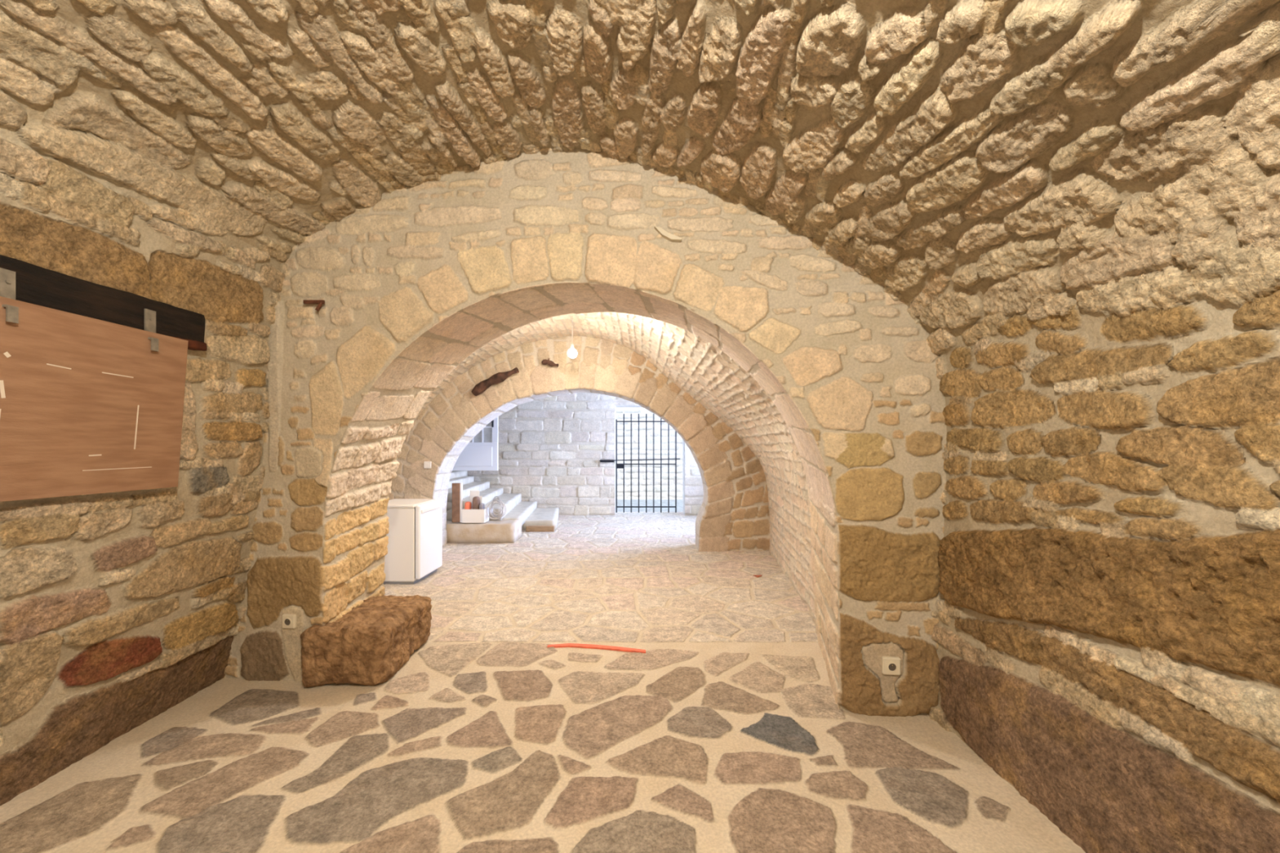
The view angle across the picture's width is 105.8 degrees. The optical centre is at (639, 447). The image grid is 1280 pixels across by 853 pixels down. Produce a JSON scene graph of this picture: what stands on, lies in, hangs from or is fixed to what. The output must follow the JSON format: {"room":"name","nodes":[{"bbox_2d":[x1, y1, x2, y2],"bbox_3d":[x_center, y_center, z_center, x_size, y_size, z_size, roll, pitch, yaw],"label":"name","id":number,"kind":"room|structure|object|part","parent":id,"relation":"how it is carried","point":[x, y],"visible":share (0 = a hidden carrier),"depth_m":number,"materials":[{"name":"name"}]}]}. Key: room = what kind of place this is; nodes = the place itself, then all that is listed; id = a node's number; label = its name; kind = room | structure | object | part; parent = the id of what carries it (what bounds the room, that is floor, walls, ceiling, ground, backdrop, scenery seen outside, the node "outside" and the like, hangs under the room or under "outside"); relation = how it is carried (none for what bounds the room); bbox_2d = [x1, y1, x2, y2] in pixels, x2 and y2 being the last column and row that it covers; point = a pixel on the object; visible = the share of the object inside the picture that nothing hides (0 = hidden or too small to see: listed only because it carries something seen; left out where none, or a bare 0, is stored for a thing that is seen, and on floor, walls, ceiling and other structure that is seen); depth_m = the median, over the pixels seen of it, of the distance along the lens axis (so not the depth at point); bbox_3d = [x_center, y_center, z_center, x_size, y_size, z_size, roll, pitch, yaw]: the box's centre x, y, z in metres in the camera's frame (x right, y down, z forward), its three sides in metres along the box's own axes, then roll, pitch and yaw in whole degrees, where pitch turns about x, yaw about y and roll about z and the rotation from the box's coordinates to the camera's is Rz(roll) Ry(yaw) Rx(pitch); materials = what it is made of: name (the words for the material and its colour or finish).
{"room":"vaulted stone cellar","nodes":[
{"label":"vaulted stone cellar","id":0,"kind":"room"},
{"bbox_2d":[0,113,288,806],"bbox_3d":[-2.229,0.159,0.719,0.451,2.455,4.439,0,0,0],"label":"wall","id":1,"kind":"structure","parent":0,"point":[117,609],"depth_m":2.11,"materials":[{"name":"stone"}]},
{"bbox_2d":[0,296,188,502],"bbox_3d":[-2.122,-0.158,1.417,0.068,0.675,1.635,0,0,0],"label":"wooden board","id":2,"kind":"object","parent":1,"relation":"attached to","point":[87,406],"visible":1,"depth_m":1.84,"materials":[{"name":"brown wood"}]},
{"bbox_2d":[0,254,207,351],"bbox_3d":[-2.193,-0.553,1.375,0.186,0.193,1.952,0,0,0],"label":"wooden beam","id":3,"kind":"structure","parent":1,"relation":"attached to","point":[34,284],"depth_m":1.88,"materials":[{"name":"brown wood"}]},
{"bbox_2d":[0,267,18,323],"bbox_3d":[-2.087,-0.502,1.600,0.026,0.175,0.044,0,0,0],"label":"metal bracket","id":4,"kind":"object","parent":3,"relation":"attached to","point":[7,277],"visible":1,"depth_m":1.60,"materials":[{"name":"metal"}]},
{"bbox_2d":[144,308,158,351],"bbox_3d":[-2.087,-0.502,2.070,0.026,0.175,0.044,0,0,0],"label":"metal bracket","id":5,"kind":"object","parent":3,"relation":"attached to","point":[149,315],"visible":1,"depth_m":2.06,"materials":[{"name":"metal"}]},
{"bbox_2d":[0,511,1085,852],"bbox_3d":[-1.000,1.346,4.295,7.400,0.020,11.790,0,0,0],"label":"floor","id":6,"kind":"structure","parent":0,"point":[729,734],"depth_m":2.17,"materials":[{"name":"stone"}]},
{"bbox_2d":[300,595,431,688],"bbox_3d":[-1.680,1.171,3.054,0.489,0.358,0.733,0,0,0],"label":"stone block","id":7,"kind":"object","parent":6,"relation":"on","point":[371,642],"visible":0.96,"depth_m":2.74,"materials":[{"name":"brown stone"}]},
{"bbox_2d":[382,498,442,584],"bbox_3d":[-2.426,0.955,5.035,0.537,0.790,0.560,0,0,0],"label":"refrigerator","id":8,"kind":"object","parent":6,"relation":"on","point":[415,544],"visible":0.88,"depth_m":4.76,"materials":[{"name":"white metal"}]},
{"bbox_3d":[-2.458,0.578,5.035,0.475,0.035,0.560,0,0,0],"label":"panel","id":9,"kind":"part","parent":8,"relation":"part of","materials":[{"name":"white metal"}]},
{"bbox_3d":[-2.192,0.932,5.035,0.049,0.735,0.550,0,0,0],"label":"door","id":10,"kind":"part","parent":8,"relation":"part of","materials":[{"name":"white metal"}]},
{"bbox_3d":[-2.164,0.632,5.010,0.012,0.035,0.440,0,0,0],"label":"handle","id":11,"kind":"part","parent":8,"relation":"part of","materials":[{"name":"white plastic"}]},
{"bbox_2d":[446,471,559,543],"bbox_3d":[-2.891,0.897,8.215,3.059,0.907,2.803,0,0,0],"label":"staircase","id":12,"kind":"structure","parent":6,"relation":"on","point":[519,514],"depth_m":7.55,"materials":[{"name":"stone"}]},
{"bbox_2d":[452,483,462,522],"bbox_3d":[-2.615,0.785,6.920,0.141,0.560,0.044,0,0,0],"label":"panel offcut","id":13,"kind":"object","parent":12,"relation":"on","point":[457,488],"visible":0.96,"depth_m":6.90,"materials":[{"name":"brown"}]},
{"bbox_3d":[-2.627,0.785,6.920,0.115,0.560,0.040,0,0,0],"label":"panel","id":14,"kind":"part","parent":13,"relation":"part of","materials":[{"name":"brown wood"}]},
{"bbox_2d":[452,417,497,471],"bbox_3d":[-3.080,-0.555,8.891,0.920,1.950,0.098,0,0,0],"label":"glazed door","id":15,"kind":"structure","parent":12,"relation":"on","point":[481,453],"depth_m":8.90,"materials":[{"name":"white paint"}]},
{"bbox_3d":[-3.095,0.160,8.896,0.750,0.360,0.008,0,0,0],"label":"panel","id":16,"kind":"part","parent":15,"relation":"part of","materials":[{"name":"white paint"}]},
{"bbox_3d":[-2.990,-0.235,8.920,0.154,0.270,0.008,0,0,0],"label":"pane","id":17,"kind":"part","parent":15,"relation":"part of","materials":[{"name":"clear glass"}]},
{"bbox_3d":[-2.810,-0.235,8.920,0.154,0.270,0.008,0,0,0],"label":"pane","id":18,"kind":"part","parent":15,"relation":"part of","materials":[{"name":"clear glass"}]},
{"bbox_2d":[462,507,488,523],"bbox_3d":[-2.370,0.970,6.970,0.320,0.190,0.220,0,0,0],"label":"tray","id":19,"kind":"object","parent":12,"relation":"on","point":[468,516],"visible":0.91,"depth_m":6.86,"materials":[{"name":"white plastic"}]},
{"bbox_2d":[464,501,471,509],"bbox_3d":[-2.463,0.907,6.931,0.085,0.271,0.095,0,0,0],"label":"plastic bag","id":20,"kind":"object","parent":19,"relation":"in","point":[467,504],"visible":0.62,"depth_m":6.89,"materials":[{"name":"orange plastic"}]},
{"bbox_2d":[469,490,482,509],"bbox_3d":[-2.390,0.833,7.044,0.180,0.420,0.010,0,0,0],"label":"paper sheet","id":21,"kind":"object","parent":19,"relation":"in","point":[473,494],"visible":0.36,"depth_m":7.04,"materials":[{"name":"white paper"}]},
{"bbox_2d":[472,496,480,509],"bbox_3d":[-2.359,0.873,6.970,0.100,0.341,0.117,0,0,0],"label":"paper bag","id":22,"kind":"object","parent":19,"relation":"in","point":[476,500],"visible":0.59,"depth_m":6.92,"materials":[{"name":"brown paper"}]},
{"bbox_2d":[479,502,484,509],"bbox_3d":[-2.275,0.922,6.959,0.063,0.243,0.103,0,0,0],"label":"plastic box","id":23,"kind":"object","parent":19,"relation":"in","point":[482,506],"visible":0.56,"depth_m":6.92,"materials":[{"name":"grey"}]},
{"bbox_2d":[485,496,506,519],"bbox_3d":[-2.066,0.868,6.996,0.265,0.331,0.170,0,0,12],"label":"coil","id":24,"kind":"object","parent":12,"relation":"on","point":[500,502],"visible":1,"depth_m":6.99,"materials":[{"name":"grey"}]},
{"bbox_2d":[525,525,555,532],"bbox_3d":[-1.600,1.299,7.761,0.463,0.103,0.067,0,0,0],"label":"plank","id":25,"kind":"object","parent":6,"relation":"on","point":[528,528],"visible":1,"depth_m":7.73,"materials":[{"name":"brown wood"}]},
{"bbox_2d":[546,643,645,653],"bbox_3d":[-0.291,1.344,3.249,0.671,0.012,0.076,0,0,7],"label":"tape","id":26,"kind":"object","parent":6,"relation":"on","point":[566,645],"visible":1,"depth_m":3.25,"materials":[{"name":"red paint"}]},
{"bbox_2d":[388,336,769,551],"bbox_3d":[-0.940,-2.000,6.537,11.542,6.892,0.556,0,0,0],"label":"wall","id":27,"kind":"structure","parent":0,"point":[733,514],"depth_m":6.29,"materials":[{"name":"stone"}]},
{"bbox_2d":[423,461,431,468],"bbox_3d":[-2.752,0.222,6.268,0.090,0.090,0.034,0,0,0],"label":"light switch","id":28,"kind":"object","parent":27,"relation":"attached to","point":[427,464],"visible":1,"depth_m":6.25,"materials":[{"name":"white plastic"}]},
{"bbox_2d":[471,367,519,395],"bbox_3d":[-1.854,-0.847,6.191,0.622,0.361,0.133,0,0,6],"label":"log","id":29,"kind":"object","parent":27,"relation":"attached to","point":[500,377],"visible":1,"depth_m":6.15,"materials":[{"name":"brown wood"}]},
{"bbox_2d":[541,358,558,366],"bbox_3d":[-1.157,-1.090,6.205,0.230,0.110,0.084,0,0,17],"label":"stub","id":30,"kind":"object","parent":27,"relation":"attached to","point":[544,362],"visible":1,"depth_m":6.19,"materials":[{"name":"brown wood"}]},
{"bbox_2d":[224,147,946,716],"bbox_3d":[-0.311,-0.622,2.998,5.462,4.045,1.207,0,0,0],"label":"wall","id":31,"kind":"structure","parent":0,"point":[414,282],"depth_m":2.66,"materials":[{"name":"stone"}]},
{"bbox_2d":[282,613,296,628],"bbox_3d":[-2.011,0.995,2.772,0.080,0.080,0.032,0,0,6],"label":"power socket","id":32,"kind":"object","parent":31,"relation":"attached to","point":[289,620],"visible":1,"depth_m":2.76,"materials":[{"name":"beige plastic"}]},
{"bbox_2d":[302,299,324,311],"bbox_3d":[-1.850,-0.806,2.741,0.115,0.063,0.024,0,0,0],"label":"iron bracket","id":33,"kind":"object","parent":31,"relation":"attached to","point":[320,302],"visible":1,"depth_m":2.74,"materials":[{"name":"brown metal"}]},
{"bbox_2d":[653,226,681,241],"bbox_3d":[0.149,-1.136,2.565,0.145,0.080,0.044,0,0,0],"label":"shard","id":34,"kind":"object","parent":31,"relation":"attached to","point":[665,234],"visible":1,"depth_m":2.56,"materials":[{"name":"stone"}]},
{"bbox_2d":[881,656,900,675],"bbox_3d":[1.270,1.103,2.444,0.088,0.088,0.032,0,0,6],"label":"power socket","id":35,"kind":"object","parent":31,"relation":"attached to","point":[890,665],"visible":1,"depth_m":2.43,"materials":[{"name":"beige plastic"}]},
{"bbox_2d":[467,392,703,515],"bbox_3d":[-1.000,-0.350,9.652,7.200,3.400,0.050,0,0,0],"label":"wall","id":36,"kind":"structure","parent":0,"point":[551,449],"depth_m":9.66,"materials":[{"name":"stone"}]},
{"bbox_2d":[599,413,679,512],"bbox_3d":[0.000,0.309,9.672,1.609,1.995,0.204,0,0,0],"label":"iron gate","id":37,"kind":"object","parent":36,"relation":"attached to","point":[617,465],"visible":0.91,"depth_m":9.75,"materials":[{"name":"grey metal"}]},
{"bbox_3d":[-0.653,0.262,9.595,0.273,0.050,0.050,0,0,0],"label":"bolt handle","id":38,"kind":"part","parent":37,"relation":"part of","materials":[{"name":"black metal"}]},
{"bbox_3d":[-0.398,0.373,9.746,0.151,0.086,0.016,0,0,0],"label":"lock plate","id":39,"kind":"part","parent":37,"relation":"part of","materials":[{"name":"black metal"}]},
{"bbox_3d":[0.126,-0.531,9.755,1.198,0.024,0.018,0,0,0],"label":"rail","id":40,"kind":"part","parent":37,"relation":"part of","materials":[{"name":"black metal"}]},
{"bbox_3d":[0.126,1.191,9.755,1.198,0.024,0.018,0,0,0],"label":"rail","id":41,"kind":"part","parent":37,"relation":"part of","materials":[{"name":"black metal"}]},
{"bbox_3d":[0.126,0.330,9.755,1.198,0.024,0.018,0,0,0],"label":"rail","id":42,"kind":"part","parent":37,"relation":"part of","materials":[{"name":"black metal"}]},
{"bbox_2d":[614,404,684,515],"bbox_3d":[0.200,0.110,9.915,2.000,2.520,0.490,0,0,0],"label":"trim","id":43,"kind":"structure","parent":36,"relation":"attached to","point":[624,406],"depth_m":9.85,"materials":[{"name":"stone"}]},
{"bbox_2d":[413,311,816,622],"bbox_3d":[-0.823,-0.046,4.960,5.042,2.852,2.885,0,0,0],"label":"ceiling","id":44,"kind":"structure","parent":0,"point":[695,365],"depth_m":4.91,"materials":[{"name":"stone"}]},
{"bbox_2d":[567,320,577,358],"bbox_3d":[-0.768,-1.248,5.500,0.110,0.455,0.110,0,0,0],"label":"ceiling lamp","id":45,"kind":"object","parent":44,"relation":"hanging from","point":[572,353],"visible":0.99,"depth_m":5.47,"materials":[{"name":"beige"}]},
{"bbox_3d":[-0.768,-1.076,5.500,0.110,0.110,0.110,0,0,0],"label":"bulb","id":46,"kind":"part","parent":45,"relation":"part of","materials":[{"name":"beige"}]},
{"bbox_3d":[-0.768,-1.326,5.500,0.007,0.300,0.008,0,0,0],"label":"cord","id":47,"kind":"part","parent":45,"relation":"part of","materials":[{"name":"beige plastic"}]},
{"bbox_2d":[0,0,1279,340],"bbox_3d":[-0.284,-1.093,0.700,3.532,1.106,4.399,0,0,0],"label":"ceiling","id":48,"kind":"structure","parent":0,"point":[975,160],"depth_m":1.72,"materials":[{"name":"stone"}]},
{"bbox_2d":[926,207,1279,852],"bbox_3d":[1.491,0.410,0.523,0.130,1.943,4.047,0,0,0],"label":"wall","id":49,"kind":"structure","parent":0,"point":[1107,633],"depth_m":1.49,"materials":[{"name":"stone"}]},
{"label":"outside","id":50,"kind":"structure","parent":0,"visible":0},
{"bbox_2d":[617,498,682,511],"bbox_3d":[0.200,1.510,11.625,6.400,0.280,2.950,0,0,0],"label":"ground","id":51,"kind":"structure","parent":50,"point":[620,501],"depth_m":11.62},
{"bbox_2d":[616,407,682,498],"bbox_3d":[0.200,-0.500,12.982,6.400,4.300,0.056,0,0,0],"label":"wall","id":52,"kind":"structure","parent":51,"relation":"on","point":[627,411],"depth_m":12.98,"materials":[{"name":"stone"}]}
]}

